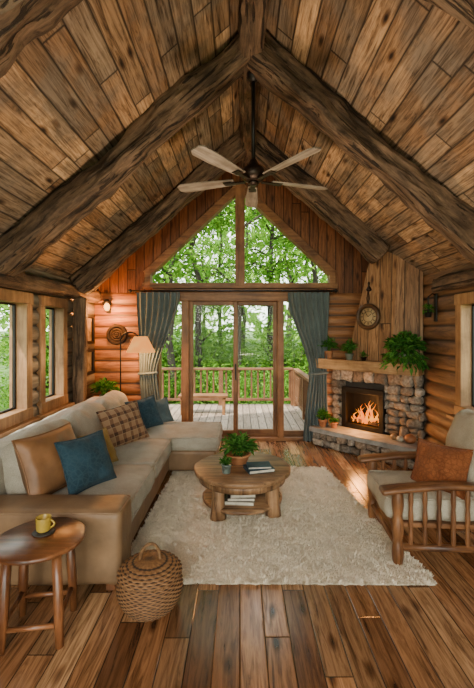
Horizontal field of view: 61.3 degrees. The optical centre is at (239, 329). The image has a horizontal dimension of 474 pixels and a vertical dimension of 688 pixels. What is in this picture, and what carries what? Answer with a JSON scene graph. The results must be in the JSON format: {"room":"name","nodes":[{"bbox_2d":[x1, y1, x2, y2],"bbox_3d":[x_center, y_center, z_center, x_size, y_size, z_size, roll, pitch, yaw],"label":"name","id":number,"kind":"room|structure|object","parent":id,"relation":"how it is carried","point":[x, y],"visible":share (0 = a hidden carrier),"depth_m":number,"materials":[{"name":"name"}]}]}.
{"room":"cabin living room","nodes":[
{"label":"cabin living room","id":0,"kind":"room"},
{"bbox_2d":[0,268,94,432],"bbox_3d":[-2.252,0.505,1.900,0.175,2.290,8.200,0,0,0],"label":"wall","id":1,"kind":"structure","parent":0,"point":[90,305],"depth_m":4.59,"materials":[{"name":"brown wood"}]},
{"bbox_2d":[0,288,41,438],"bbox_3d":[-2.205,0.282,3.420,0.250,1.325,1.560,0,0,0],"label":"window","id":2,"kind":"structure","parent":1,"relation":"in","point":[19,415],"depth_m":4.04,"materials":[{"name":"brown wood"}]},
{"bbox_2d":[0,271,101,302],"bbox_3d":[-2.124,-0.479,1.900,0.166,0.199,8.200,0,0,0],"label":"beam","id":3,"kind":"structure","parent":1,"relation":"attached to","point":[23,281],"depth_m":4.26,"materials":[{"name":"brown wood"}]},
{"bbox_2d":[36,295,74,418],"bbox_3d":[-2.205,0.282,4.650,0.250,1.325,0.780,0,0,0],"label":"window","id":4,"kind":"structure","parent":1,"relation":"in","point":[56,401],"depth_m":4.86,"materials":[{"name":"brown wood"}]},
{"bbox_2d":[87,314,94,343],"bbox_3d":[-2.135,-0.010,5.600,0.050,0.420,0.440,0,0,0],"label":"picture frame","id":5,"kind":"object","parent":1,"relation":"attached to","point":[90,318],"visible":0.52,"depth_m":5.73,"materials":[{"name":"brown wood"}]},
{"bbox_2d":[87,318,91,340],"bbox_3d":[-2.150,-0.010,5.600,0.020,0.380,0.360,0,0,0],"label":"print","id":6,"kind":"object","parent":5,"relation":"attached to","point":[89,320],"depth_m":5.69},
{"bbox_2d":[87,349,94,374],"bbox_3d":[-2.135,0.450,5.600,0.050,0.360,0.440,0,0,0],"label":"picture frame","id":7,"kind":"object","parent":1,"relation":"attached to","point":[90,352],"visible":0.52,"depth_m":5.73,"materials":[{"name":"brown wood"}]},
{"bbox_2d":[87,352,91,371],"bbox_3d":[-2.150,0.450,5.600,0.020,0.320,0.360,0,0,0],"label":"print","id":8,"kind":"object","parent":7,"relation":"attached to","point":[89,354],"depth_m":5.69},
{"bbox_2d":[93,162,368,422],"bbox_3d":[0.075,-0.500,6.053,4.550,4.300,0.175,0,0,0],"label":"wall","id":9,"kind":"structure","parent":0,"point":[351,266],"depth_m":5.99,"materials":[{"name":"brown wood"}]},
{"bbox_2d":[103,299,110,312],"bbox_3d":[-1.950,-0.350,5.880,0.120,0.200,0.160,0,0,0],"label":"lamp","id":10,"kind":"object","parent":9,"relation":"attached to","point":[107,302],"visible":1,"depth_m":5.84,"materials":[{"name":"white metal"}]},
{"bbox_2d":[106,324,127,344],"bbox_3d":[-1.831,0.069,5.938,0.313,0.310,0.076,0,0,0],"label":"woven basket","id":11,"kind":"object","parent":9,"relation":"attached to","point":[114,339],"visible":0.98,"depth_m":5.92,"materials":[{"name":"brown wicker"}]},
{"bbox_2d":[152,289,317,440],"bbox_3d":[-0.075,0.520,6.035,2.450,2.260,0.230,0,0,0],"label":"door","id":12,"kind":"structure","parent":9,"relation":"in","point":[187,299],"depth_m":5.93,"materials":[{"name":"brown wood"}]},
{"bbox_2d":[128,289,337,292],"bbox_3d":[-0.100,-0.570,5.876,3.056,0.060,0.148,0,0,0],"label":"curtain rod","id":13,"kind":"object","parent":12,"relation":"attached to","point":[129,290],"visible":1,"depth_m":5.82,"materials":[{"name":"black metal"}]},
{"bbox_2d":[137,292,179,399],"bbox_3d":[-1.191,0.535,5.824,0.631,2.170,0.136,0,0,2],"label":"curtain","id":14,"kind":"object","parent":13,"relation":"hanging from","point":[156,312],"visible":0.62,"depth_m":5.83,"materials":[{"name":"fabric"}]},
{"bbox_2d":[288,292,328,441],"bbox_3d":[1.000,0.535,5.835,0.611,2.170,0.136,0,0,2],"label":"curtain","id":15,"kind":"object","parent":13,"relation":"hanging from","point":[309,310],"visible":0.84,"depth_m":5.83,"materials":[{"name":"fabric"}]},
{"bbox_2d":[142,181,337,288],"bbox_3d":[0.000,-1.414,6.010,2.900,1.588,0.180,0,0,0],"label":"window","id":16,"kind":"structure","parent":9,"relation":"in","point":[237,192],"depth_m":5.93,"materials":[{"name":"brown wood"}]},
{"bbox_2d":[0,0,473,279],"bbox_3d":[0.075,-1.564,2.050,5.150,2.352,8.500,0,0,0],"label":"ceiling","id":17,"kind":"structure","parent":0,"point":[405,67],"depth_m":3.03,"materials":[{"name":"brown wood"}]},
{"bbox_2d":[0,0,104,76],"bbox_3d":[-0.995,-1.550,1.859,2.374,2.128,0.302,0,0,0],"label":"ceiling beam","id":18,"kind":"structure","parent":17,"relation":"attached to","point":[26,26],"depth_m":1.87,"materials":[{"name":"brown wood"}]},
{"bbox_2d":[0,27,249,275],"bbox_3d":[-0.997,-1.544,3.498,2.376,2.124,0.300,0,0,0],"label":"ceiling beam","id":19,"kind":"structure","parent":17,"relation":"attached to","point":[53,219],"depth_m":3.39,"materials":[{"name":"brown wood"}]},
{"bbox_2d":[70,134,247,293],"bbox_3d":[-0.998,-1.518,5.200,2.380,2.113,0.312,0,0,1],"label":"ceiling beam","id":20,"kind":"structure","parent":17,"relation":"attached to","point":[105,262],"depth_m":5.10,"materials":[{"name":"brown wood"}]},
{"bbox_2d":[237,0,268,168],"bbox_3d":[0.102,-2.448,1.900,0.262,0.336,8.200,0,0,0],"label":"ridge beam","id":21,"kind":"structure","parent":17,"relation":"attached to","point":[252,14],"depth_m":3.32,"materials":[{"name":"brown wood"}]},
{"bbox_2d":[177,70,327,207],"bbox_3d":[0.120,-1.815,3.664,1.430,1.030,1.433,0,0,0],"label":"ceiling fan","id":22,"kind":"object","parent":21,"relation":"hanging from","point":[253,173],"visible":0.96,"depth_m":3.56,"materials":[{"name":"brown wood"}]},
{"bbox_2d":[250,135,389,261],"bbox_3d":[0.960,-1.735,5.199,1.908,1.699,0.320,0,0,0],"label":"ceiling beam","id":23,"kind":"structure","parent":17,"relation":"attached to","point":[365,240],"depth_m":5.09,"materials":[{"name":"brown wood"}]},
{"bbox_2d":[250,33,473,262],"bbox_3d":[1.157,-1.561,3.503,2.328,2.070,0.314,0,0,1],"label":"ceiling beam","id":24,"kind":"structure","parent":17,"relation":"attached to","point":[401,175],"depth_m":3.40,"materials":[{"name":"brown wood"}]},
{"bbox_2d":[435,0,473,37],"bbox_3d":[1.176,-1.558,1.849,2.338,2.065,0.298,0,0,0],"label":"ceiling beam","id":25,"kind":"structure","parent":17,"relation":"attached to","point":[462,11],"depth_m":1.92,"materials":[{"name":"brown wood"}]},
{"bbox_2d":[0,441,473,687],"bbox_3d":[0.075,1.700,1.975,4.850,0.100,8.350,0,0,0],"label":"floor","id":26,"kind":"structure","parent":0,"point":[227,635],"depth_m":2.17,"materials":[{"name":"brown wood"}]},
{"bbox_2d":[0,517,85,656],"bbox_3d":[-1.101,1.393,2.201,0.473,0.516,0.475,0,0,0],"label":"side table","id":27,"kind":"object","parent":26,"relation":"on","point":[18,547],"visible":0.9,"depth_m":2.09,"materials":[{"name":"red wood"}]},
{"bbox_2d":[32,527,54,537],"bbox_3d":[-1.100,1.129,2.240,0.120,0.009,0.120,0,0,0],"label":"coaster","id":28,"kind":"object","parent":27,"relation":"on","point":[35,533],"visible":0.5,"depth_m":2.21,"materials":[{"name":"stone"}]},
{"bbox_2d":[35,514,54,532],"bbox_3d":[-1.095,1.085,2.236,0.095,0.078,0.082,0,0,36],"label":"mug","id":29,"kind":"object","parent":28,"relation":"on","point":[43,521],"visible":1,"depth_m":2.22,"materials":[{"name":"yellow ceramic"}]},
{"bbox_2d":[72,297,87,405],"bbox_3d":[-2.076,0.610,5.198,0.175,2.080,0.193,0,0,0],"label":"timber post","id":30,"kind":"object","parent":26,"relation":"on","point":[79,305],"visible":0.62,"depth_m":5.13,"materials":[{"name":"brown wood"}]},
{"bbox_2d":[0,391,221,589],"bbox_3d":[-1.091,1.203,3.890,1.734,0.894,2.851,0,0,0],"label":"sectional sofa","id":31,"kind":"object","parent":26,"relation":"on","point":[112,512],"visible":0.58,"depth_m":2.87,"materials":[{"name":"beige fabric"}]},
{"bbox_2d":[2,420,68,494],"bbox_3d":[-1.568,1.004,3.204,0.354,0.481,0.844,0,0,0],"label":"cushion","id":32,"kind":"object","parent":31,"relation":"on","point":[12,484],"depth_m":2.81,"materials":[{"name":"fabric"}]},
{"bbox_2d":[11,422,74,495],"bbox_3d":[-1.397,0.976,2.979,0.269,0.442,0.571,0,0,18],"label":"throw pillow","id":33,"kind":"object","parent":31,"relation":"on","point":[38,459],"visible":0.67,"depth_m":2.80,"materials":[{"name":"brown leather"}]},
{"bbox_2d":[57,402,103,438],"bbox_3d":[-1.578,1.006,4.033,0.347,0.490,0.838,0,0,0],"label":"cushion","id":34,"kind":"object","parent":31,"relation":"on","point":[83,419],"depth_m":3.84,"materials":[{"name":"fabric"}]},
{"bbox_2d":[54,429,116,494],"bbox_3d":[-1.174,1.006,3.061,0.239,0.376,0.454,0,0,28],"label":"throw pillow","id":35,"kind":"object","parent":31,"relation":"on","point":[86,462],"visible":0.97,"depth_m":2.97,"materials":[{"name":"teal fabric"}]},
{"bbox_2d":[77,427,118,462],"bbox_3d":[-1.250,1.056,3.539,0.196,0.299,0.383,0,0,15],"label":"throw pillow","id":36,"kind":"object","parent":31,"relation":"on","point":[112,452],"visible":0.23,"depth_m":3.61,"materials":[{"name":"yellow fabric"}]},
{"bbox_2d":[51,464,154,520],"bbox_3d":[-1.211,1.289,3.199,0.929,0.232,0.864,0,0,0],"label":"seat cushion","id":37,"kind":"object","parent":31,"relation":"on","point":[136,481],"depth_m":3.12,"materials":[{"name":"fabric"}]},
{"bbox_2d":[94,391,125,409],"bbox_3d":[-1.568,1.005,4.871,0.350,0.496,0.837,0,0,0],"label":"cushion","id":38,"kind":"object","parent":31,"relation":"on","point":[109,400],"depth_m":4.67,"materials":[{"name":"fabric"}]},
{"bbox_2d":[96,399,149,447],"bbox_3d":[-1.223,0.995,4.202,0.233,0.451,0.545,0,0,36],"label":"throw pillow","id":39,"kind":"object","parent":31,"relation":"on","point":[124,424],"visible":0.88,"depth_m":4.13,"materials":[{"name":"fabric"}]},
{"bbox_2d":[112,439,171,477],"bbox_3d":[-1.211,1.289,4.065,0.929,0.224,0.858,0,0,0],"label":"seat cushion","id":40,"kind":"object","parent":31,"relation":"on","point":[156,452],"depth_m":3.92,"materials":[{"name":"fabric"}]},
{"bbox_2d":[124,395,162,428],"bbox_3d":[-1.159,1.016,4.859,0.222,0.398,0.448,0,0,36],"label":"throw pillow","id":41,"kind":"object","parent":31,"relation":"on","point":[149,413],"visible":0.61,"depth_m":4.85,"materials":[{"name":"teal fabric"}]},
{"bbox_2d":[155,397,173,422],"bbox_3d":[-1.057,1.050,5.117,0.406,0.332,0.192,0,0,-41],"label":"throw pillow","id":42,"kind":"object","parent":31,"relation":"on","point":[162,404],"visible":0.43,"depth_m":5.13,"materials":[{"name":"fabric"}]},
{"bbox_2d":[120,331,154,390],"bbox_3d":[-1.490,0.835,5.560,0.620,1.630,0.400,0,0,0],"label":"floor lamp","id":43,"kind":"object","parent":26,"relation":"on","point":[139,344],"visible":0.65,"depth_m":5.46,"materials":[{"name":"beige fabric"}]},
{"bbox_2d":[116,542,182,621],"bbox_3d":[-0.540,1.461,2.400,0.394,0.373,0.394,0,0,8],"label":"wicker basket","id":44,"kind":"object","parent":26,"relation":"on","point":[149,583],"visible":1,"depth_m":2.27,"materials":[{"name":"wicker"}]},
{"bbox_2d":[131,466,436,585],"bbox_3d":[0.234,1.633,3.689,2.158,0.035,2.282,0,0,0],"label":"rug","id":45,"kind":"object","parent":26,"relation":"on","point":[322,535],"visible":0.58,"depth_m":3.09,"materials":[{"name":"fabric"}]},
{"bbox_2d":[194,452,290,521],"bbox_3d":[0.018,1.443,3.723,0.898,0.367,0.901,0,0,0],"label":"coffee table","id":46,"kind":"object","parent":45,"relation":"on","point":[265,486],"visible":0.84,"depth_m":3.45,"materials":[{"name":"brown wood"}]},
{"bbox_2d":[218,455,231,473],"bbox_3d":[-0.126,1.185,3.521,0.132,0.148,0.142,0,0,0],"label":"potted plant","id":47,"kind":"object","parent":46,"relation":"on","point":[225,463],"visible":1,"depth_m":3.49,"materials":[{"name":"green plant"}]},
{"bbox_2d":[218,431,260,464],"bbox_3d":[-0.007,1.111,3.804,0.403,0.295,0.414,0,0,0],"label":"potted plant","id":48,"kind":"object","parent":46,"relation":"on","point":[239,448],"visible":1,"depth_m":3.73,"materials":[{"name":"green plant"}]},
{"bbox_2d":[225,494,253,505],"bbox_3d":[0.000,1.506,3.560,0.260,0.030,0.190,0,0,6],"label":"book","id":49,"kind":"object","parent":46,"relation":"on","point":[226,502],"visible":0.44,"depth_m":3.47,"materials":[{"name":"paper"}]},
{"bbox_2d":[227,494,254,501],"bbox_3d":[0.010,1.474,3.560,0.240,0.030,0.190,0,0,0],"label":"book","id":50,"kind":"object","parent":49,"relation":"on","point":[229,499],"visible":0.5,"depth_m":3.47,"materials":[{"name":"paper"}]},
{"bbox_2d":[230,495,255,498],"bbox_3d":[0.020,1.442,3.560,0.220,0.030,0.190,0,0,-6],"label":"book","id":51,"kind":"object","parent":50,"relation":"on","point":[231,496],"visible":0.41,"depth_m":3.47,"materials":[{"name":"paper"}]},
{"bbox_2d":[202,489,281,514],"bbox_3d":[0.019,1.542,3.722,0.737,0.040,0.740,0,0,0],"label":"shelf","id":52,"kind":"object","parent":46,"relation":"attached to","point":[260,506],"depth_m":3.45,"materials":[{"name":"brown wood"}]},
{"bbox_2d":[243,464,274,474],"bbox_3d":[0.170,1.244,3.600,0.240,0.030,0.180,0,0,-17],"label":"book","id":53,"kind":"object","parent":46,"relation":"on","point":[255,471],"visible":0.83,"depth_m":3.52,"materials":[{"name":"paper"}]},
{"bbox_2d":[246,461,271,469],"bbox_3d":[0.170,1.218,3.600,0.210,0.020,0.150,0,0,-6],"label":"book","id":54,"kind":"object","parent":53,"relation":"on","point":[261,464],"visible":1,"depth_m":3.57,"materials":[{"name":"paper"}]},
{"bbox_2d":[309,252,425,469],"bbox_3d":[1.896,0.247,5.572,1.084,2.820,1.544,0,0,-44],"label":"fireplace","id":55,"kind":"object","parent":26,"relation":"on","point":[372,403],"visible":0.91,"depth_m":5.29,"materials":[{"name":"stone"}]},
{"bbox_2d":[316,406,330,426],"bbox_3d":[1.196,1.241,5.765,0.241,0.292,0.279,0,0,0],"label":"potted plant","id":56,"kind":"object","parent":55,"relation":"on","point":[322,421],"visible":1,"depth_m":5.72,"materials":[{"name":"green plant"}]},
{"bbox_2d":[318,336,338,357],"bbox_3d":[1.283,0.246,5.863,0.340,0.336,0.321,0,0,0],"label":"potted plant","id":57,"kind":"object","parent":55,"relation":"on","point":[328,344],"visible":0.94,"depth_m":5.80,"materials":[{"name":"green plant"}]},
{"bbox_2d":[329,417,339,427],"bbox_3d":[1.328,1.308,5.665,0.171,0.157,0.187,0,0,32],"label":"potted plant","id":58,"kind":"object","parent":55,"relation":"on","point":[334,423],"visible":1,"depth_m":5.64,"materials":[{"name":"green plant"}]},
{"bbox_2d":[340,338,357,359],"bbox_3d":[1.500,0.255,5.540,0.263,0.318,0.253,0,0,0],"label":"potted plant","id":59,"kind":"object","parent":55,"relation":"on","point":[349,355],"visible":1,"depth_m":5.51,"materials":[{"name":"green plant"}]},
{"bbox_2d":[360,350,368,360],"bbox_3d":[1.658,0.343,5.371,0.127,0.143,0.144,0,0,-27],"label":"succulent pot","id":60,"kind":"object","parent":55,"relation":"on","point":[363,358],"visible":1,"depth_m":5.35,"materials":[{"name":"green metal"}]},
{"bbox_2d":[356,282,380,329],"bbox_3d":[1.744,-0.330,5.429,0.093,0.660,0.360,0,0,-44],"label":"round clock","id":61,"kind":"object","parent":55,"relation":"attached to","point":[368,316],"visible":1,"depth_m":5.41,"materials":[{"name":"brown wood"}]},
{"bbox_2d":[396,436,403,441],"bbox_3d":[1.994,1.351,4.976,0.090,0.070,0.090,0,0,0],"label":"ceramic jar","id":62,"kind":"object","parent":55,"relation":"on","point":[398,438],"visible":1,"depth_m":4.95,"materials":[{"name":"ceramic"}]},
{"bbox_2d":[379,331,429,375],"bbox_3d":[2.024,0.278,4.993,0.562,0.555,0.672,0,0,0],"label":"potted fern","id":63,"kind":"object","parent":55,"relation":"on","point":[406,343],"visible":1,"depth_m":4.86,"materials":[{"name":"green plant"}]},
{"bbox_2d":[405,434,415,443],"bbox_3d":[2.099,1.333,4.924,0.135,0.105,0.135,0,0,0],"label":"ceramic jar","id":64,"kind":"object","parent":55,"relation":"on","point":[409,438],"visible":1,"depth_m":4.88,"materials":[{"name":"ceramic"}]},
{"bbox_2d":[357,409,473,564],"bbox_3d":[1.533,1.145,3.120,1.046,1.009,0.804,0,0,4],"label":"armchair","id":65,"kind":"object","parent":26,"relation":"on","point":[405,501],"visible":0.86,"depth_m":2.83,"materials":[{"name":"brown wood"}]},
{"bbox_2d":[367,470,473,521],"bbox_3d":[1.449,1.280,3.127,0.789,0.244,0.602,0,0,4],"label":"seat cushion","id":66,"kind":"object","parent":65,"relation":"on","point":[375,478],"depth_m":2.87,"materials":[{"name":"beige fabric"}]},
{"bbox_2d":[410,438,472,499],"bbox_3d":[1.525,1.046,3.042,0.218,0.340,0.431,0,0,-38],"label":"throw pillow","id":67,"kind":"object","parent":65,"relation":"on","point":[433,461],"visible":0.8,"depth_m":2.98,"materials":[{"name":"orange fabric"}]},
{"bbox_2d":[445,409,473,493],"bbox_3d":[1.804,0.943,3.101,0.316,0.605,0.595,0,0,4],"label":"cushion","id":68,"kind":"object","parent":65,"relation":"on","point":[461,434],"depth_m":3.11,"materials":[{"name":"beige fabric"}]},
{"bbox_3d":[-1.900,1.335,5.620,0.280,0.631,0.280,0,0,0],"label":"plant stand","id":69,"kind":"object","parent":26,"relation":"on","visible":0},
{"bbox_2d":[89,377,119,395],"bbox_3d":[-1.897,0.841,5.630,0.442,0.355,0.447,0,0,19],"label":"potted plant","id":70,"kind":"object","parent":69,"relation":"on","point":[101,386],"visible":0.77,"depth_m":5.58,"materials":[{"name":"green plant"}]},
{"bbox_2d":[423,262,473,444],"bbox_3d":[2.402,0.485,1.900,0.175,2.330,8.200,0,0,0],"label":"wall","id":71,"kind":"structure","parent":0,"point":[439,386],"depth_m":4.64,"materials":[{"name":"brown wood"}]},
{"bbox_2d":[422,293,437,321],"bbox_3d":[2.226,-0.269,4.711,0.170,0.338,0.175,0,0,37],"label":"plant","id":72,"kind":"object","parent":71,"relation":"attached to","point":[428,313],"visible":1,"depth_m":4.70,"materials":[{"name":"green plant"}]},
{"bbox_2d":[432,267,473,291],"bbox_3d":[2.275,-0.519,1.225,0.159,0.203,6.850,0,0,0],"label":"beam","id":73,"kind":"structure","parent":71,"relation":"on","point":[465,277],"depth_m":4.15,"materials":[{"name":"brown wood"}]},
{"bbox_2d":[446,291,473,419],"bbox_3d":[2.355,0.282,3.485,0.250,1.325,1.690,0,0,0],"label":"window","id":74,"kind":"structure","parent":71,"relation":"in","point":[463,302],"depth_m":4.17,"materials":[{"name":"brown wood"}]},
{"label":"outside","id":75,"kind":"structure","parent":0,"visible":0},
{"bbox_2d":[0,331,303,410],"bbox_3d":[0.000,1.377,20.000,90.000,2.862,80.000,0,0,0],"label":"ground","id":76,"kind":"structure","parent":75,"point":[249,333],"depth_m":26.93,"materials":[{"name":"green plant"}]},
{"bbox_2d":[0,306,48,401],"bbox_3d":[-7.705,0.592,15.069,7.109,4.575,6.694,0,0,7],"label":"shrub","id":77,"kind":"object","parent":76,"relation":"on","point":[3,363],"visible":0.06,"depth_m":14.41,"materials":[{"name":"green plant"}]},
{"bbox_2d":[0,304,48,360],"bbox_3d":[-6.475,-3.016,13.422,6.230,11.292,5.945,0,0,39],"label":"tree","id":78,"kind":"object","parent":76,"relation":"on","point":[4,306],"visible":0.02,"depth_m":12.51,"materials":[{"name":"green plant"}]},
{"bbox_2d":[0,372,48,410],"bbox_3d":[-6.987,1.877,12.493,2.612,1.785,2.774,0,0,41],"label":"shrub","id":79,"kind":"object","parent":76,"relation":"on","point":[5,383],"visible":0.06,"depth_m":12.23,"materials":[{"name":"green plant"}]},
{"bbox_2d":[0,383,48,410],"bbox_3d":[-5.918,1.928,11.182,2.452,1.676,2.604,0,0,34],"label":"shrub","id":80,"kind":"object","parent":76,"relation":"on","point":[6,405],"visible":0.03,"depth_m":10.88,"materials":[{"name":"green plant"}]},
{"bbox_2d":[0,310,166,394],"bbox_3d":[-5.725,0.701,14.960,6.347,4.338,6.740,0,0,12],"label":"shrub","id":81,"kind":"object","parent":76,"relation":"on","point":[47,310],"visible":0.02,"depth_m":14.31,"materials":[{"name":"green plant"}]},
{"bbox_2d":[0,207,326,352],"bbox_3d":[0.043,-8.108,12.245,80.016,24.276,55.217,0,0,0],"label":"foliage","id":82,"kind":"object","parent":76,"relation":"on","point":[251,317],"visible":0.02,"depth_m":34.67,"materials":[{"name":"green plant"}]},
{"bbox_2d":[162,352,179,403],"bbox_3d":[-2.889,1.406,11.569,4.194,2.699,3.950,0,0,12],"label":"shrub","id":83,"kind":"object","parent":76,"relation":"on","point":[165,385],"visible":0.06,"depth_m":11.64,"materials":[{"name":"green plant"}]},
{"bbox_2d":[155,247,206,343],"bbox_3d":[-4.176,-3.179,20.061,6.051,10.968,5.774,0,0,41],"label":"tree","id":84,"kind":"object","parent":76,"relation":"on","point":[186,247],"visible":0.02,"depth_m":20.22,"materials":[{"name":"green plant"}]},
{"bbox_2d":[164,365,214,403],"bbox_3d":[-2.102,1.851,12.398,2.862,1.842,2.695,0,0,-11],"label":"shrub","id":85,"kind":"object","parent":76,"relation":"on","point":[178,392],"visible":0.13,"depth_m":12.29,"materials":[{"name":"green plant"}]},
{"bbox_2d":[162,325,221,382],"bbox_3d":[-3.594,1.095,17.068,5.414,3.484,5.098,0,0,30],"label":"shrub","id":86,"kind":"object","parent":76,"relation":"on","point":[180,325],"visible":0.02,"depth_m":16.79,"materials":[{"name":"green plant"}]},
{"bbox_2d":[153,203,234,402],"bbox_3d":[-2.559,-1.934,13.572,5.262,9.191,6.770,0,0,-14],"label":"tree","id":87,"kind":"object","parent":76,"relation":"on","point":[169,350],"visible":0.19,"depth_m":12.85,"materials":[{"name":"green plant"}]},
{"bbox_2d":[177,224,232,350],"bbox_3d":[-2.718,-3.638,27.837,6.114,11.082,5.835,0,0,11],"label":"tree","id":88,"kind":"object","parent":76,"relation":"on","point":[203,319],"visible":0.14,"depth_m":27.97,"materials":[{"name":"green plant"}]},
{"bbox_2d":[162,309,255,390],"bbox_3d":[-2.039,0.936,16.485,5.950,3.829,5.603,0,0,3],"label":"shrub","id":89,"kind":"object","parent":76,"relation":"on","point":[214,344],"visible":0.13,"depth_m":16.01,"materials":[{"name":"green plant"}]},
{"bbox_2d":[163,314,259,392],"bbox_3d":[-1.246,1.080,15.964,5.145,3.516,5.464,0,0,-32],"label":"shrub","id":90,"kind":"object","parent":76,"relation":"on","point":[203,345],"visible":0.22,"depth_m":15.63,"materials":[{"name":"green plant"}]},
{"bbox_2d":[171,344,267,403],"bbox_3d":[-0.979,1.619,12.595,3.433,2.346,3.646,0,0,23],"label":"shrub","id":91,"kind":"object","parent":76,"relation":"on","point":[203,371],"visible":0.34,"depth_m":12.51,"materials":[{"name":"green plant"}]},
{"bbox_2d":[164,199,275,394],"bbox_3d":[-0.884,-3.893,13.410,6.122,13.014,7.021,0,0,38],"label":"tree","id":92,"kind":"object","parent":76,"relation":"on","point":[232,202],"visible":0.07,"depth_m":12.95,"materials":[{"name":"green plant"}]},
{"bbox_2d":[176,207,266,362],"bbox_3d":[-1.630,-2.123,20.442,6.481,8.799,5.038,0,0,-4],"label":"tree","id":93,"kind":"object","parent":76,"relation":"on","point":[220,246],"visible":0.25,"depth_m":20.42,"materials":[{"name":"green plant"}]},
{"bbox_2d":[157,200,288,388],"bbox_3d":[-1.869,-3.243,15.723,6.349,11.558,6.035,0,0,-23],"label":"tree","id":94,"kind":"object","parent":76,"relation":"on","point":[198,318],"visible":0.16,"depth_m":15.27,"materials":[{"name":"green plant"}]},
{"bbox_2d":[193,360,269,403],"bbox_3d":[-0.031,1.734,12.101,3.068,2.097,3.258,0,0,42],"label":"shrub","id":95,"kind":"object","parent":76,"relation":"on","point":[242,381],"visible":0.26,"depth_m":12.09,"materials":[{"name":"green plant"}]},
{"bbox_2d":[176,312,288,392],"bbox_3d":[-0.319,1.061,16.196,5.205,3.557,5.528,0,0,20],"label":"shrub","id":96,"kind":"object","parent":76,"relation":"on","point":[227,355],"visible":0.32,"depth_m":15.57,"materials":[{"name":"green plant"}]},
{"bbox_2d":[169,404,304,429],"bbox_3d":[-1.225,1.760,7.705,5.150,0.100,3.090,0,0,0],"label":"deck","id":97,"kind":"object","parent":76,"relation":"on","point":[250,416],"visible":0.12,"depth_m":8.00,"materials":[{"name":"grey wood"}]},
{"bbox_2d":[178,393,227,414],"bbox_3d":[-0.750,1.515,8.200,1.000,0.390,0.340,0,0,0],"label":"bench","id":98,"kind":"object","parent":97,"relation":"on","point":[223,396],"visible":0.64,"depth_m":8.05,"materials":[{"name":"brown wood"}]},
{"bbox_2d":[162,368,292,405],"bbox_3d":[-1.250,1.285,9.100,5.000,0.850,0.120,0,0,0],"label":"deck railing","id":99,"kind":"object","parent":97,"relation":"on","point":[290,398],"visible":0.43,"depth_m":9.08,"materials":[{"name":"brown wood"}]},
{"bbox_2d":[293,368,308,419],"bbox_3d":[1.250,1.285,7.675,0.120,0.850,2.750,0,0,0],"label":"deck railing","id":100,"kind":"object","parent":97,"relation":"on","point":[300,378],"visible":0.56,"depth_m":8.17,"materials":[{"name":"brown wood"}]},
{"bbox_2d":[202,211,276,335],"bbox_3d":[0.205,-3.389,28.491,6.087,10.631,7.831,0,0,26],"label":"tree","id":101,"kind":"object","parent":76,"relation":"on","point":[248,211],"visible":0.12,"depth_m":27.55,"materials":[{"name":"green plant"}]},
{"bbox_2d":[187,206,312,383],"bbox_3d":[0.556,-2.272,16.032,7.059,9.583,5.487,0,0,32],"label":"tree","id":102,"kind":"object","parent":76,"relation":"on","point":[270,269],"visible":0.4,"depth_m":15.70,"materials":[{"name":"green plant"}]},
{"bbox_2d":[210,203,295,355],"bbox_3d":[0.252,-3.470,22.574,5.344,11.360,6.129,0,0,-22],"label":"tree","id":103,"kind":"object","parent":76,"relation":"on","point":[247,234],"visible":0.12,"depth_m":21.69,"materials":[{"name":"green plant"}]},
{"bbox_2d":[219,316,308,386],"bbox_3d":[1.989,0.877,16.645,6.147,3.956,5.788,0,0,10],"label":"shrub","id":104,"kind":"object","parent":76,"relation":"on","point":[295,341],"visible":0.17,"depth_m":15.98,"materials":[{"name":"green plant"}]},
{"bbox_2d":[230,353,305,403],"bbox_3d":[1.095,1.744,12.060,3.037,2.076,3.225,0,0,43],"label":"shrub","id":105,"kind":"object","parent":76,"relation":"on","point":[267,395],"visible":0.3,"depth_m":11.85,"materials":[{"name":"green plant"}]},
{"bbox_2d":[242,322,308,383],"bbox_3d":[2.281,0.977,15.675,5.471,3.739,5.810,0,0,9],"label":"shrub","id":106,"kind":"object","parent":76,"relation":"on","point":[301,358],"visible":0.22,"depth_m":15.43,"materials":[{"name":"green plant"}]},
{"bbox_2d":[231,222,321,360],"bbox_3d":[3.031,-4.135,21.973,6.670,12.669,6.990,0,0,-10],"label":"tree","id":107,"kind":"object","parent":76,"relation":"on","point":[308,265],"visible":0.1,"depth_m":21.96,"materials":[{"name":"green plant"}]},
{"bbox_2d":[245,224,311,316],"bbox_3d":[2.479,-3.767,28.326,5.352,11.377,6.138,0,0,-43],"label":"tree","id":108,"kind":"object","parent":76,"relation":"on","point":[261,224],"visible":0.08,"depth_m":27.65,"materials":[{"name":"green plant"}]},
{"bbox_2d":[266,354,307,403],"bbox_3d":[1.719,1.786,12.582,2.901,1.983,3.081,0,0,-13],"label":"shrub","id":109,"kind":"object","parent":76,"relation":"on","point":[286,379],"visible":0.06,"depth_m":12.57,"materials":[{"name":"green plant"}]},
{"bbox_2d":[254,209,326,282],"bbox_3d":[3.253,-3.500,14.664,6.514,12.073,5.680,0,0,26],"label":"tree","id":110,"kind":"object","parent":76,"relation":"on","point":[314,272],"visible":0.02,"depth_m":15.42,"materials":[{"name":"green plant"}]},
{"bbox_2d":[260,225,325,343],"bbox_3d":[3.812,-4.111,12.994,7.123,13.530,7.465,0,0,-43],"label":"tree","id":111,"kind":"object","parent":76,"relation":"on","point":[288,245],"visible":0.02,"depth_m":13.63,"materials":[{"name":"green plant"}]},
{"bbox_2d":[285,335,308,371],"bbox_3d":[3.429,1.122,15.363,5.012,3.426,5.323,0,0,-30],"label":"shrub","id":112,"kind":"object","parent":76,"relation":"on","point":[293,335],"visible":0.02,"depth_m":15.08,"materials":[{"name":"green plant"}]},
{"bbox_2d":[268,227,326,282],"bbox_3d":[4.982,-4.370,26.785,6.664,12.657,6.983,0,0,-7],"label":"tree","id":113,"kind":"object","parent":76,"relation":"on","point":[275,227],"visible":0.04,"depth_m":26.93,"materials":[{"name":"green plant"}]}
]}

